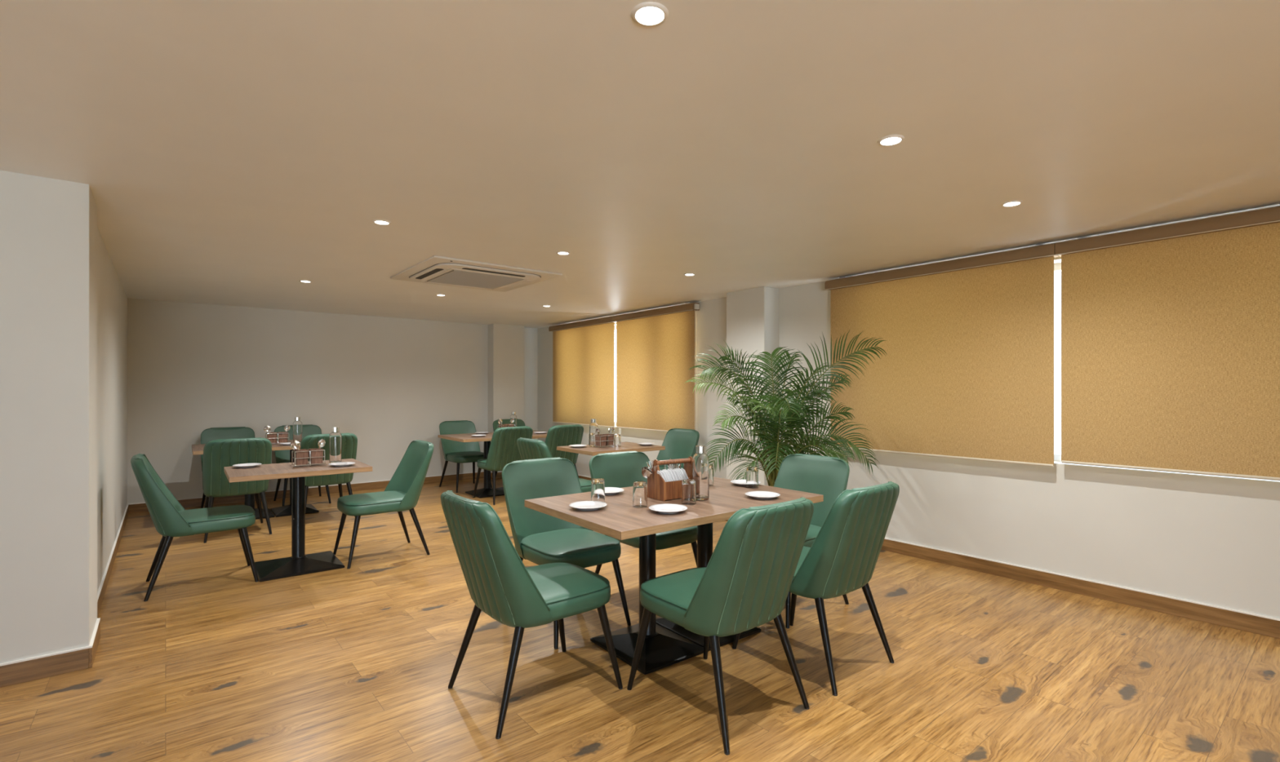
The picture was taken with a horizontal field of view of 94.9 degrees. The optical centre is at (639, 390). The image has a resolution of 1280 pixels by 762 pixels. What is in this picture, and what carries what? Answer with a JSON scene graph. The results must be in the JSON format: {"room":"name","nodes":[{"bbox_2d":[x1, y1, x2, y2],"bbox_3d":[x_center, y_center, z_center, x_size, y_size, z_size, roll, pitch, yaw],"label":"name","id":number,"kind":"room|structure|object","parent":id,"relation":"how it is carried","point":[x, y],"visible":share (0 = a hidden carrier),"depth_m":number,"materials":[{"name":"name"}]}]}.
{"room":"restaurant dining room","nodes":[
{"label":"restaurant dining room","id":0,"kind":"room"},
{"bbox_2d":[0,170,97,663],"bbox_3d":[-4.374,0.173,1.691,4.115,2.313,0.435,0,0,-39],"label":"wall","id":1,"kind":"structure","parent":0,"point":[48,226],"depth_m":2.72,"materials":[{"name":"paint"}]},
{"bbox_2d":[0,646,88,688],"bbox_3d":[-4.156,1.278,1.579,3.915,0.104,0.012,0,0,-39],"label":"baseboard","id":2,"kind":"structure","parent":1,"relation":"attached to","point":[18,672],"depth_m":2.71,"materials":[{"name":"brown wood"}]},
{"bbox_2d":[97,226,127,592],"bbox_3d":[-4.286,0.173,4.643,0.200,2.313,4.110,0,0,-39],"label":"wall","id":3,"kind":"structure","parent":0,"point":[112,300],"depth_m":4.40,"materials":[{"name":"paint"}]},
{"bbox_2d":[88,504,128,668],"bbox_3d":[-4.055,1.278,4.554,0.047,0.104,4.515,0,0,-39],"label":"baseboard","id":4,"kind":"structure","parent":3,"relation":"attached to","point":[100,594],"depth_m":3.73,"materials":[{"name":"brown wood"}]},
{"bbox_2d":[127,297,537,504],"bbox_3d":[-3.656,0.173,7.921,5.497,2.313,0.200,0,0,-39],"label":"wall","id":5,"kind":"structure","parent":0,"point":[390,384],"depth_m":7.29,"materials":[{"name":"paint"}]},
{"bbox_2d":[128,471,484,514],"bbox_3d":[-3.900,1.278,7.587,4.098,0.104,0.012,0,0,-39],"label":"baseboard","id":6,"kind":"structure","parent":5,"relation":"attached to","point":[193,502],"depth_m":7.42,"materials":[{"name":"brown wood"}]},
{"bbox_2d":[488,324,524,471],"bbox_3d":[-2.047,0.173,8.978,0.510,2.313,0.215,0,0,-39],"label":"wall","id":7,"kind":"structure","parent":0,"point":[505,342],"depth_m":8.87,"materials":[{"name":"paint"}]},
{"bbox_2d":[495,471,502,479],"bbox_3d":[-1.980,1.278,8.886,0.522,0.104,0.012,0,0,-39],"label":"baseboard","id":8,"kind":"structure","parent":7,"relation":"attached to","point":[499,476],"depth_m":8.78,"materials":[{"name":"brown wood"}]},
{"bbox_2d":[0,0,1279,328],"bbox_3d":[-1.411,-1.058,2.176,9.337,0.150,11.960,0,0,-39],"label":"ceiling","id":9,"kind":"structure","parent":0,"point":[229,153],"depth_m":2.29,"materials":[{"name":"paint"}]},
{"bbox_2d":[299,280,311,282],"bbox_3d":[-3.023,-0.980,5.315,0.098,0.006,0.098,0,0,-39],"label":"recessed light","id":10,"kind":"object","parent":9,"relation":"in","point":[301,281],"visible":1,"depth_m":5.30,"materials":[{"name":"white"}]},
{"bbox_2d":[373,219,391,225],"bbox_3d":[-1.511,-0.980,3.441,0.098,0.006,0.098,0,0,-39],"label":"recessed light","id":11,"kind":"object","parent":9,"relation":"in","point":[382,222],"visible":1,"depth_m":3.44,"materials":[{"name":"white"}]},
{"bbox_2d":[375,221,388,224],"bbox_3d":[-1.511,-0.980,3.441,0.073,0.001,0.073,0,0,-39],"label":"diffuser","id":12,"kind":"object","parent":11,"relation":"attached to","point":[376,222],"depth_m":3.44,"materials":[{"name":"white"}]},
{"bbox_2d":[390,255,562,292],"bbox_3d":[-1.419,-0.959,5.055,1.090,0.047,1.090,0,0,-39],"label":"air conditioner","id":13,"kind":"object","parent":9,"relation":"attached to","point":[436,270],"visible":1,"depth_m":4.87,"materials":[{"name":"white plastic"}]},
{"bbox_2d":[426,270,524,289],"bbox_3d":[-1.419,-0.943,5.055,0.610,0.010,0.610,0,0,-39],"label":"grille","id":14,"kind":"object","parent":13,"relation":"attached to","point":[459,277],"depth_m":5.01,"materials":[{"name":"beige plastic"}]},
{"bbox_2d":[556,251,569,254],"bbox_3d":[-0.550,-0.980,4.217,0.098,0.006,0.098,0,0,-39],"label":"recessed light","id":15,"kind":"object","parent":9,"relation":"in","point":[557,252],"visible":1,"depth_m":4.21,"materials":[{"name":"white"}]},
{"bbox_2d":[631,1,668,26],"bbox_3d":[0.026,-0.980,1.537,0.098,0.006,0.098,0,0,-39],"label":"recessed light","id":16,"kind":"object","parent":9,"relation":"in","point":[648,14],"visible":1,"depth_m":1.53,"materials":[{"name":"white"}]},
{"bbox_2d":[635,6,663,23],"bbox_3d":[0.026,-0.980,1.537,0.073,0.001,0.073,0,0,-39],"label":"diffuser","id":17,"kind":"object","parent":16,"relation":"attached to","point":[644,15],"depth_m":1.54,"materials":[{"name":"white"}]},
{"bbox_2d":[684,273,695,275],"bbox_3d":[0.421,-0.980,5.000,0.098,0.006,0.098,0,0,-39],"label":"recessed light","id":18,"kind":"object","parent":9,"relation":"in","point":[685,274],"visible":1,"depth_m":5.00,"materials":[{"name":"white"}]},
{"bbox_2d":[877,134,904,146],"bbox_3d":[0.987,-0.980,2.312,0.098,0.006,0.098,0,0,-39],"label":"recessed light","id":19,"kind":"object","parent":9,"relation":"in","point":[892,140],"visible":1,"depth_m":2.31,"materials":[{"name":"white"}]},
{"bbox_2d":[880,137,901,144],"bbox_3d":[0.987,-0.980,2.312,0.073,0.001,0.073,0,0,-39],"label":"diffuser","id":20,"kind":"object","parent":19,"relation":"attached to","point":[884,140],"depth_m":2.31,"materials":[{"name":"white"}]},
{"bbox_2d":[1000,200,1022,207],"bbox_3d":[1.958,-0.980,3.096,0.098,0.006,0.098,0,0,-39],"label":"recessed light","id":21,"kind":"object","parent":9,"relation":"in","point":[1011,203],"visible":1,"depth_m":3.09,"materials":[{"name":"white"}]},
{"bbox_2d":[1004,202,1020,205],"bbox_3d":[1.958,-0.980,3.096,0.073,0.001,0.073,0,0,-39],"label":"diffuser","id":22,"kind":"object","parent":21,"relation":"attached to","point":[1005,203],"depth_m":3.09,"materials":[{"name":"white"}]},
{"bbox_2d":[0,478,1279,761],"bbox_3d":[-1.411,1.390,2.176,9.337,0.120,11.960,0,0,-39],"label":"floor","id":23,"kind":"structure","parent":0,"point":[357,664],"depth_m":2.72,"materials":[{"name":"brown wood"}]},
{"bbox_2d":[130,453,258,601],"bbox_3d":[-3.060,0.881,4.052,0.679,0.897,0.515,0,0,-39],"label":"dining chair","id":24,"kind":"object","parent":23,"relation":"on","point":[171,520],"visible":1,"depth_m":3.88,"materials":[{"name":"green leather"}]},
{"bbox_2d":[200,426,257,508],"bbox_3d":[-4.561,0.881,6.544,0.515,0.897,0.679,0,0,-39],"label":"dining chair","id":25,"kind":"object","parent":23,"relation":"on","point":[208,435],"visible":0.34,"depth_m":6.72,"materials":[{"name":"green leather"}]},
{"bbox_2d":[202,437,271,543],"bbox_3d":[-3.749,0.881,5.459,0.515,0.897,0.679,0,0,-39],"label":"dining chair","id":26,"kind":"object","parent":23,"relation":"on","point":[219,454],"visible":0.81,"depth_m":5.22,"materials":[{"name":"green leather"}]},
{"bbox_2d":[191,440,319,519],"bbox_3d":[-3.942,0.955,6.308,1.372,0.750,0.872,0,0,-38],"label":"dining table","id":27,"kind":"object","parent":23,"relation":"on","point":[283,511],"visible":0.17,"depth_m":6.18,"materials":[{"name":"brown wood"}]},
{"bbox_2d":[265,431,288,444],"bbox_3d":[-3.879,0.517,6.288,0.228,0.124,0.126,0,0,-39],"label":"rack","id":28,"kind":"object","parent":27,"relation":"on","point":[282,436],"visible":0.78,"depth_m":6.26,"materials":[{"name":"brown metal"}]},
{"bbox_2d":[266,432,277,443],"bbox_3d":[-3.918,0.510,6.257,0.088,0.110,0.088,0,0,-39],"label":"cup","id":29,"kind":"object","parent":28,"relation":"on","point":[272,437],"depth_m":6.22,"materials":[{"name":"brown wood"}]},
{"bbox_2d":[277,431,288,443],"bbox_3d":[-3.840,0.510,6.320,0.088,0.110,0.088,0,0,-39],"label":"cup","id":30,"kind":"object","parent":28,"relation":"on","point":[282,436],"depth_m":6.29,"materials":[{"name":"brown wood"}]},
{"bbox_2d":[279,442,290,445],"bbox_3d":[-3.679,0.570,6.168,0.184,0.020,0.184,0,0,-39],"label":"plate","id":31,"kind":"object","parent":27,"relation":"on","point":[286,443],"visible":0.52,"depth_m":6.12,"materials":[{"name":"grey ceramic"}]},
{"bbox_2d":[293,417,302,444],"bbox_3d":[-3.701,0.438,6.355,0.087,0.283,0.087,0,0,-39],"label":"water bottle","id":32,"kind":"object","parent":27,"relation":"on","point":[297,424],"visible":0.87,"depth_m":6.32,"materials":[{"name":"clear glass"}]},
{"bbox_2d":[223,458,372,582],"bbox_3d":[-2.572,0.955,4.426,0.888,0.750,0.665,0,0,-38],"label":"dining table","id":33,"kind":"object","parent":23,"relation":"on","point":[300,563],"visible":0.98,"depth_m":4.35,"materials":[{"name":"brown wood"}]},
{"bbox_2d":[232,463,262,468],"bbox_3d":[-2.940,0.570,4.400,0.184,0.020,0.184,0,0,-39],"label":"plate","id":34,"kind":"object","parent":33,"relation":"on","point":[242,465],"visible":1,"depth_m":4.40,"materials":[{"name":"grey ceramic"}]},
{"bbox_2d":[289,448,327,467],"bbox_3d":[-2.532,0.517,4.491,0.228,0.124,0.126,0,0,-42],"label":"rack","id":35,"kind":"object","parent":33,"relation":"on","point":[301,457],"visible":0.98,"depth_m":4.46,"materials":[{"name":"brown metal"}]},
{"bbox_2d":[289,442,297,450],"bbox_3d":[-2.588,0.476,4.439,0.016,0.172,0.101,0,0,33],"label":"spoon","id":36,"kind":"object","parent":35,"relation":"in","point":[291,445],"visible":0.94,"depth_m":4.42,"materials":[{"name":"silver metal"}]},
{"bbox_2d":[293,440,299,450],"bbox_3d":[-2.579,0.469,4.447,0.076,0.183,0.015,0,0,-24],"label":"spoon","id":37,"kind":"object","parent":35,"relation":"in","point":[295,442],"visible":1,"depth_m":4.44,"materials":[{"name":"silver metal"}]},
{"bbox_2d":[293,448,308,465],"bbox_3d":[-2.569,0.510,4.458,0.088,0.110,0.088,0,0,-42],"label":"cup","id":38,"kind":"object","parent":35,"relation":"on","point":[300,457],"depth_m":4.42,"materials":[{"name":"brown wood"}]},
{"bbox_2d":[308,448,323,464],"bbox_3d":[-2.494,0.510,4.524,0.088,0.110,0.088,0,0,-42],"label":"cup","id":39,"kind":"object","parent":35,"relation":"on","point":[315,455],"depth_m":4.49,"materials":[{"name":"brown wood"}]},
{"bbox_2d":[317,439,324,448],"bbox_3d":[-2.467,0.469,4.514,0.076,0.183,0.015,0,0,-24],"label":"spoon","id":40,"kind":"object","parent":35,"relation":"in","point":[321,442],"visible":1,"depth_m":4.52,"materials":[{"name":"silver metal"}]},
{"bbox_2d":[328,426,341,463],"bbox_3d":[-2.408,0.438,4.649,0.087,0.283,0.087,0,0,-39],"label":"water bottle","id":41,"kind":"object","parent":33,"relation":"on","point":[335,437],"visible":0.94,"depth_m":4.62,"materials":[{"name":"clear glass"}]},
{"bbox_2d":[328,462,355,466],"bbox_3d":[-2.267,0.570,4.473,0.184,0.020,0.184,0,0,-39],"label":"plate","id":42,"kind":"object","parent":33,"relation":"on","point":[340,464],"visible":1,"depth_m":4.50,"materials":[{"name":"grey ceramic"}]},
{"bbox_2d":[273,424,331,506],"bbox_3d":[-4.016,0.881,6.984,0.515,0.897,0.679,0,0,-39],"label":"dining chair","id":43,"kind":"object","parent":23,"relation":"on","point":[282,456],"visible":0.3,"depth_m":7.04,"materials":[{"name":"green leather"}]},
{"bbox_2d":[300,433,357,517],"bbox_3d":[-3.233,0.881,6.030,0.515,0.897,0.679,0,0,-39],"label":"dining chair","id":44,"kind":"object","parent":23,"relation":"on","point":[348,441],"visible":0.52,"depth_m":5.85,"materials":[{"name":"green leather"}]},
{"bbox_2d":[333,440,434,568],"bbox_3d":[-2.058,0.881,4.762,0.679,0.897,0.515,0,0,-39],"label":"dining chair","id":45,"kind":"object","parent":23,"relation":"on","point":[402,493],"visible":1,"depth_m":4.70,"materials":[{"name":"green leather"}]},
{"bbox_2d":[439,420,492,493],"bbox_3d":[-2.381,0.881,7.982,0.515,0.897,0.679,0,0,-39],"label":"dining chair","id":46,"kind":"object","parent":23,"relation":"on","point":[454,451],"visible":0.88,"depth_m":8.05,"materials":[{"name":"green leather"}]},
{"bbox_2d":[437,431,547,498],"bbox_3d":[-1.787,0.955,7.630,1.372,0.750,0.872,0,0,-38],"label":"dining table","id":47,"kind":"object","parent":23,"relation":"on","point":[486,492],"visible":0.41,"depth_m":7.45,"materials":[{"name":"brown wood"}]},
{"bbox_2d":[471,435,486,437],"bbox_3d":[-1.990,0.570,7.260,0.184,0.020,0.184,0,0,-39],"label":"plate","id":48,"kind":"object","parent":47,"relation":"on","point":[475,436],"visible":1,"depth_m":7.23,"materials":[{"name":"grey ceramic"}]},
{"bbox_2d":[475,431,488,434],"bbox_3d":[-2.082,0.570,7.739,0.184,0.020,0.184,0,0,-39],"label":"plate","id":49,"kind":"object","parent":47,"relation":"on","point":[477,433],"visible":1,"depth_m":7.68,"materials":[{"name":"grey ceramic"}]},
{"bbox_2d":[497,423,515,428],"bbox_3d":[-1.766,0.517,7.762,0.228,0.124,0.126,0,0,-45],"label":"rack","id":50,"kind":"object","parent":47,"relation":"on","point":[509,424],"visible":0.34,"depth_m":7.71,"materials":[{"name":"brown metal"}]},
{"bbox_2d":[498,424,507,427],"bbox_3d":[-1.802,0.510,7.727,0.088,0.110,0.088,0,0,-45],"label":"cup","id":51,"kind":"object","parent":50,"relation":"on","point":[500,425],"depth_m":7.69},
{"bbox_2d":[510,412,516,426],"bbox_3d":[-1.696,0.438,7.883,0.087,0.283,0.087,0,0,-39],"label":"water bottle","id":52,"kind":"object","parent":47,"relation":"on","point":[513,416],"visible":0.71,"depth_m":7.86,"materials":[{"name":"clear glass"}]},
{"bbox_2d":[534,431,546,434],"bbox_3d":[-1.312,0.570,7.756,0.184,0.020,0.184,0,0,-39],"label":"plate","id":53,"kind":"object","parent":47,"relation":"on","point":[536,433],"visible":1,"depth_m":7.71,"materials":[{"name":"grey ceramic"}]},
{"bbox_2d":[472,426,533,505],"bbox_3d":[-1.654,0.881,7.130,0.515,0.897,0.679,0,0,-39],"label":"dining chair","id":54,"kind":"object","parent":23,"relation":"on","point":[504,451],"visible":0.73,"depth_m":6.87,"materials":[{"name":"green leather"}]},
{"bbox_2d":[493,418,525,476],"bbox_3d":[-1.758,0.881,8.421,0.515,0.897,0.679,0,0,-39],"label":"dining chair","id":55,"kind":"object","parent":23,"relation":"on","point":[520,423],"visible":0.21,"depth_m":8.61,"materials":[{"name":"green leather"}]},
{"bbox_2d":[440,490,622,739],"bbox_3d":[-0.492,0.881,2.597,0.679,0.897,0.515,0,0,-39],"label":"dining chair","id":56,"kind":"object","parent":23,"relation":"on","point":[500,585],"visible":1,"depth_m":2.37,"materials":[{"name":"green leather"}]},
{"bbox_2d":[516,437,591,493],"bbox_3d":[-0.750,0.881,5.409,0.679,0.897,0.515,0,0,-39],"label":"dining chair","id":57,"kind":"object","parent":23,"relation":"on","point":[529,449],"visible":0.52,"depth_m":5.18,"materials":[{"name":"green leather"}]},
{"bbox_2d":[544,424,583,478],"bbox_3d":[-1.075,0.881,7.463,0.515,0.897,0.679,0,0,-39],"label":"dining chair","id":58,"kind":"object","parent":23,"relation":"on","point":[558,435],"visible":0.69,"depth_m":7.21,"materials":[{"name":"green leather"}]},
{"bbox_2d":[502,457,631,649],"bbox_3d":[-0.453,0.881,3.428,0.515,0.897,0.679,0,0,-39],"label":"dining chair","id":59,"kind":"object","parent":23,"relation":"on","point":[539,538],"visible":0.84,"depth_m":3.44,"materials":[{"name":"green leather"}]},
{"bbox_2d":[556,442,665,456],"bbox_3d":[-0.296,0.955,6.012,0.888,0.750,0.665,0,0,-38],"label":"dining table","id":60,"kind":"object","parent":23,"relation":"on","point":[625,446],"visible":0.28,"depth_m":5.82,"materials":[{"name":"brown wood"}]},
{"bbox_2d":[568,444,586,448],"bbox_3d":[-0.622,0.570,5.923,0.184,0.020,0.184,0,0,-39],"label":"plate","id":61,"kind":"object","parent":60,"relation":"on","point":[571,446],"visible":1,"depth_m":5.95,"materials":[{"name":"grey ceramic"}]},
{"bbox_2d":[589,418,597,447],"bbox_3d":[-0.473,0.438,5.992,0.087,0.283,0.087,0,0,-39],"label":"water bottle","id":62,"kind":"object","parent":60,"relation":"on","point":[593,424],"visible":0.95,"depth_m":5.95,"materials":[{"name":"clear glass"}]},
{"bbox_2d":[591,434,614,448],"bbox_3d":[-0.360,0.517,5.980,0.228,0.124,0.126,0,0,-45],"label":"rack","id":63,"kind":"object","parent":60,"relation":"on","point":[606,440],"visible":1,"depth_m":5.93,"materials":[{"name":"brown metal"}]},
{"bbox_2d":[595,434,606,446],"bbox_3d":[-0.396,0.510,5.945,0.088,0.110,0.088,0,0,-45],"label":"cup","id":64,"kind":"object","parent":63,"relation":"on","point":[601,440],"depth_m":5.91,"materials":[{"name":"brown wood"}]},
{"bbox_2d":[603,434,613,445],"bbox_3d":[-0.325,0.510,6.015,0.088,0.110,0.088,0,0,-45],"label":"cup","id":65,"kind":"object","parent":63,"relation":"on","point":[609,438],"depth_m":5.98,"materials":[{"name":"brown wood"}]},
{"bbox_2d":[613,434,621,447],"bbox_3d":[-0.231,0.519,6.020,0.073,0.122,0.073,0,0,-39],"label":"drinking glass","id":66,"kind":"object","parent":60,"relation":"on","point":[617,442],"visible":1,"depth_m":5.99,"materials":[{"name":"white"}]},
{"bbox_2d":[637,442,654,445],"bbox_3d":[0.062,0.570,6.141,0.184,0.020,0.184,0,0,-39],"label":"plate","id":67,"kind":"object","parent":60,"relation":"on","point":[643,443],"visible":1,"depth_m":6.12,"materials":[{"name":"grey ceramic"}]},
{"bbox_2d":[589,451,697,574],"bbox_3d":[0.031,0.881,3.831,0.515,0.897,0.679,0,0,-39],"label":"dining chair","id":68,"kind":"object","parent":23,"relation":"on","point":[618,469],"visible":0.41,"depth_m":3.94,"materials":[{"name":"green leather"}]},
{"bbox_2d":[524,476,823,675],"bbox_3d":[0.201,0.955,3.167,1.372,0.750,0.872,0,0,-38],"label":"dining table","id":69,"kind":"object","parent":23,"relation":"on","point":[667,643],"visible":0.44,"depth_m":2.99,"materials":[{"name":"brown wood"}]},
{"bbox_2d":[568,501,607,511],"bbox_3d":[-0.254,0.570,2.872,0.184,0.020,0.184,0,0,-39],"label":"plate","id":70,"kind":"object","parent":69,"relation":"on","point":[582,505],"visible":1,"depth_m":2.90,"materials":[{"name":"grey ceramic"}]},
{"bbox_2d":[591,478,604,502],"bbox_3d":[-0.216,0.519,3.019,0.073,0.122,0.073,0,0,-39],"label":"drinking glass","id":71,"kind":"object","parent":69,"relation":"on","point":[597,485],"visible":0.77,"depth_m":2.99,"materials":[{"name":"clear glass"}]},
{"bbox_2d":[604,487,623,495],"bbox_3d":[-0.181,0.570,3.290,0.184,0.020,0.184,0,0,-39],"label":"plate","id":72,"kind":"object","parent":69,"relation":"on","point":[608,491],"visible":0.68,"depth_m":3.32,"materials":[{"name":"grey ceramic"}]},
{"bbox_2d":[632,481,647,508],"bbox_3d":[0.000,0.519,2.917,0.073,0.122,0.073,0,0,-39],"label":"drinking glass","id":73,"kind":"object","parent":69,"relation":"on","point":[640,490],"visible":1,"depth_m":2.89,"materials":[{"name":"clear glass"}]},
{"bbox_2d":[648,503,687,514],"bbox_3d":[0.134,0.570,2.796,0.184,0.020,0.184,0,0,-39],"label":"plate","id":74,"kind":"object","parent":69,"relation":"on","point":[667,508],"visible":1,"depth_m":2.82,"materials":[{"name":"grey ceramic"}]},
{"bbox_2d":[647,456,693,501],"bbox_3d":[0.182,0.474,3.186,0.254,0.211,0.144,0,0,-36],"label":"caddy","id":75,"kind":"object","parent":69,"relation":"on","point":[658,489],"visible":0.8,"depth_m":3.11,"materials":[{"name":"brown wood"}]},
{"bbox_2d":[641,470,648,478],"bbox_3d":[0.073,0.499,3.174,0.138,0.141,0.027,0,0,-27],"label":"spoon","id":76,"kind":"object","parent":75,"relation":"in","point":[642,471],"visible":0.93,"depth_m":3.16,"materials":[{"name":"silver metal"}]},
{"bbox_2d":[644,469,652,477],"bbox_3d":[0.079,0.494,3.163,0.128,0.145,0.038,0,0,-32],"label":"spoon","id":77,"kind":"object","parent":75,"relation":"in","point":[646,473],"visible":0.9,"depth_m":3.15,"materials":[{"name":"silver metal"}]},
{"bbox_2d":[659,470,667,482],"bbox_3d":[0.134,0.494,3.103,0.067,0.145,0.068,0,0,-41],"label":"paper napkin","id":78,"kind":"object","parent":75,"relation":"in","point":[660,471],"visible":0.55,"depth_m":3.08,"materials":[{"name":"white paper"}]},
{"bbox_2d":[662,470,669,481],"bbox_3d":[0.143,0.493,3.110,0.064,0.146,0.068,0,0,-41],"label":"paper napkin","id":79,"kind":"object","parent":75,"relation":"in","point":[664,473],"visible":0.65,"depth_m":3.09,"materials":[{"name":"white paper"}]},
{"bbox_2d":[666,469,675,481],"bbox_3d":[0.175,0.493,3.137,0.064,0.146,0.068,0,0,-34],"label":"paper napkin","id":80,"kind":"object","parent":75,"relation":"in","point":[668,470],"visible":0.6,"depth_m":3.12,"materials":[{"name":"white paper"}]},
{"bbox_2d":[670,468,677,480],"bbox_3d":[0.187,0.493,3.142,0.061,0.147,0.068,0,0,-40],"label":"paper napkin","id":81,"kind":"object","parent":75,"relation":"in","point":[671,470],"visible":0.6,"depth_m":3.12,"materials":[{"name":"white paper"}]},
{"bbox_2d":[672,469,680,480],"bbox_3d":[0.205,0.495,3.154,0.070,0.144,0.068,0,0,-42],"label":"paper napkin","id":82,"kind":"object","parent":75,"relation":"in","point":[675,472],"visible":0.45,"depth_m":3.13,"materials":[{"name":"white paper"}]},
{"bbox_2d":[680,468,688,479],"bbox_3d":[0.251,0.494,3.190,0.067,0.145,0.068,0,0,-38],"label":"paper napkin","id":83,"kind":"object","parent":75,"relation":"in","point":[682,469],"visible":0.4,"depth_m":3.17,"materials":[{"name":"white paper"}]},
{"bbox_2d":[681,479,696,505],"bbox_3d":[0.248,0.519,2.989,0.073,0.122,0.073,0,0,-39],"label":"drinking glass","id":84,"kind":"object","parent":69,"relation":"on","point":[688,489],"visible":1,"depth_m":2.96,"materials":[{"name":"clear glass"}]},
{"bbox_2d":[692,445,709,501],"bbox_3d":[0.321,0.438,3.105,0.087,0.283,0.087,0,0,-39],"label":"water bottle","id":85,"kind":"object","parent":69,"relation":"on","point":[700,461],"visible":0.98,"depth_m":3.07,"materials":[{"name":"clear glass"}]},
{"bbox_2d":[709,465,713,486],"bbox_3d":[0.410,0.519,3.569,0.073,0.122,0.073,0,0,-39],"label":"drinking glass","id":86,"kind":"object","parent":69,"relation":"on","point":[711,467],"visible":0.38,"depth_m":3.54,"materials":[{"name":"clear glass"}]},
{"bbox_2d":[730,480,760,486],"bbox_3d":[0.643,0.570,3.584,0.184,0.020,0.184,0,0,-39],"label":"plate","id":87,"kind":"object","parent":69,"relation":"on","point":[739,482],"visible":0.56,"depth_m":3.61,"materials":[{"name":"grey ceramic"}]},
{"bbox_2d":[746,466,758,488],"bbox_3d":[0.663,0.519,3.478,0.073,0.122,0.073,0,0,-39],"label":"drinking glass","id":88,"kind":"object","parent":69,"relation":"on","point":[752,473],"visible":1,"depth_m":3.45,"materials":[{"name":"clear glass"}]},
{"bbox_2d":[745,491,780,499],"bbox_3d":[0.659,0.570,3.159,0.184,0.020,0.184,0,0,-39],"label":"plate","id":89,"kind":"object","parent":69,"relation":"on","point":[755,495],"visible":1,"depth_m":3.19,"materials":[{"name":"grey ceramic"}]},
{"bbox_2d":[656,428,699,471],"bbox_3d":[0.259,0.881,6.299,0.679,0.897,0.515,0,0,-39],"label":"dining chair","id":90,"kind":"object","parent":23,"relation":"on","point":[679,443],"visible":0.52,"depth_m":6.46,"materials":[{"name":"green leather"}]},
{"bbox_2d":[626,497,813,755],"bbox_3d":[0.345,0.881,2.502,0.515,0.897,0.679,0,0,-39],"label":"dining chair","id":91,"kind":"object","parent":23,"relation":"on","point":[744,585],"visible":1,"depth_m":2.26,"materials":[{"name":"green leather"}]},
{"bbox_2d":[684,330,887,487],"bbox_3d":[1.120,0.425,4.540,1.365,1.810,1.083,0,0,31],"label":"potted palm","id":92,"kind":"object","parent":23,"relation":"on","point":[773,410],"visible":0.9,"depth_m":4.58,"materials":[{"name":"green plant"}]},
{"bbox_2d":[773,453,849,628],"bbox_3d":[0.931,0.881,3.675,0.679,0.897,0.515,0,0,-39],"label":"dining chair","id":93,"kind":"object","parent":23,"relation":"on","point":[828,477],"visible":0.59,"depth_m":3.76,"materials":[{"name":"green leather"}]},
{"bbox_2d":[732,481,899,696],"bbox_3d":[0.876,0.881,2.914,0.515,0.897,0.679,0,0,-39],"label":"dining chair","id":94,"kind":"object","parent":23,"relation":"on","point":[842,557],"visible":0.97,"depth_m":2.65,"materials":[{"name":"green leather"}]},
{"bbox_2d":[726,286,778,485],"bbox_3d":[1.119,0.173,5.840,0.237,2.313,0.485,0,0,-39],"label":"wall","id":95,"kind":"structure","parent":0,"point":[752,314],"depth_m":5.71,"materials":[{"name":"paint"}]},
{"bbox_2d":[537,206,1279,619],"bbox_3d":[2.082,0.173,4.995,0.240,2.313,11.560,0,0,-39],"label":"wall","id":96,"kind":"structure","parent":0,"point":[1209,540],"depth_m":3.97,"materials":[{"name":"paint"}]},
{"bbox_2d":[548,315,616,427],"bbox_3d":[-0.819,-0.236,8.284,0.142,1.464,1.604,0,0,-39],"label":"roller blind","id":97,"kind":"object","parent":96,"relation":"attached to","point":[584,352],"visible":0.94,"depth_m":8.21,"materials":[{"name":"fabric"}]},
{"bbox_2d":[577,475,591,480],"bbox_3d":[-0.300,1.278,7.746,0.012,0.104,4.263,0,0,-39],"label":"baseboard","id":98,"kind":"structure","parent":96,"relation":"attached to","point":[580,476],"depth_m":8.33,"materials":[{"name":"brown wood"}]},
{"bbox_2d":[611,302,699,432],"bbox_3d":[0.167,-0.219,7.063,0.142,1.497,1.524,0,0,-39],"label":"roller blind","id":99,"kind":"object","parent":96,"relation":"attached to","point":[655,348],"visible":0.84,"depth_m":7.00,"materials":[{"name":"fabric"}]},
{"bbox_2d":[824,243,1059,466],"bbox_3d":[2.210,-0.229,4.531,0.142,1.478,1.710,0,0,-39],"label":"roller blind","id":100,"kind":"object","parent":96,"relation":"attached to","point":[966,371],"visible":0.88,"depth_m":4.36,"materials":[{"name":"fabric"}]},
{"bbox_2d":[880,537,1279,639],"bbox_3d":[3.478,1.278,3.064,0.012,0.104,6.800,0,0,-39],"label":"baseboard","id":101,"kind":"structure","parent":96,"relation":"attached to","point":[1217,615],"depth_m":3.73,"materials":[{"name":"brown wood"}]},
{"bbox_2d":[1053,262,1279,482],"bbox_3d":[2.896,-0.177,3.943,0.184,1.386,3.300,0,0,-39],"label":"window","id":102,"kind":"structure","parent":96,"relation":"in","point":[1057,267],"depth_m":3.64,"materials":[{"name":"white"}]},
{"bbox_2d":[1054,206,1279,480],"bbox_3d":[3.282,-0.245,3.202,0.142,1.446,1.699,0,0,-39],"label":"roller blind","id":103,"kind":"object","parent":102,"relation":"attached to","point":[1171,333],"visible":1,"depth_m":3.40,"materials":[{"name":"fabric"}]},
{"label":"outside","id":104,"kind":"structure","parent":0,"visible":0},
{"bbox_2d":[1053,271,1061,454],"bbox_3d":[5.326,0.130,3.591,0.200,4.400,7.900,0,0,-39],"label":"window","id":105,"kind":"structure","parent":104,"point":[1057,275],"depth_m":5.34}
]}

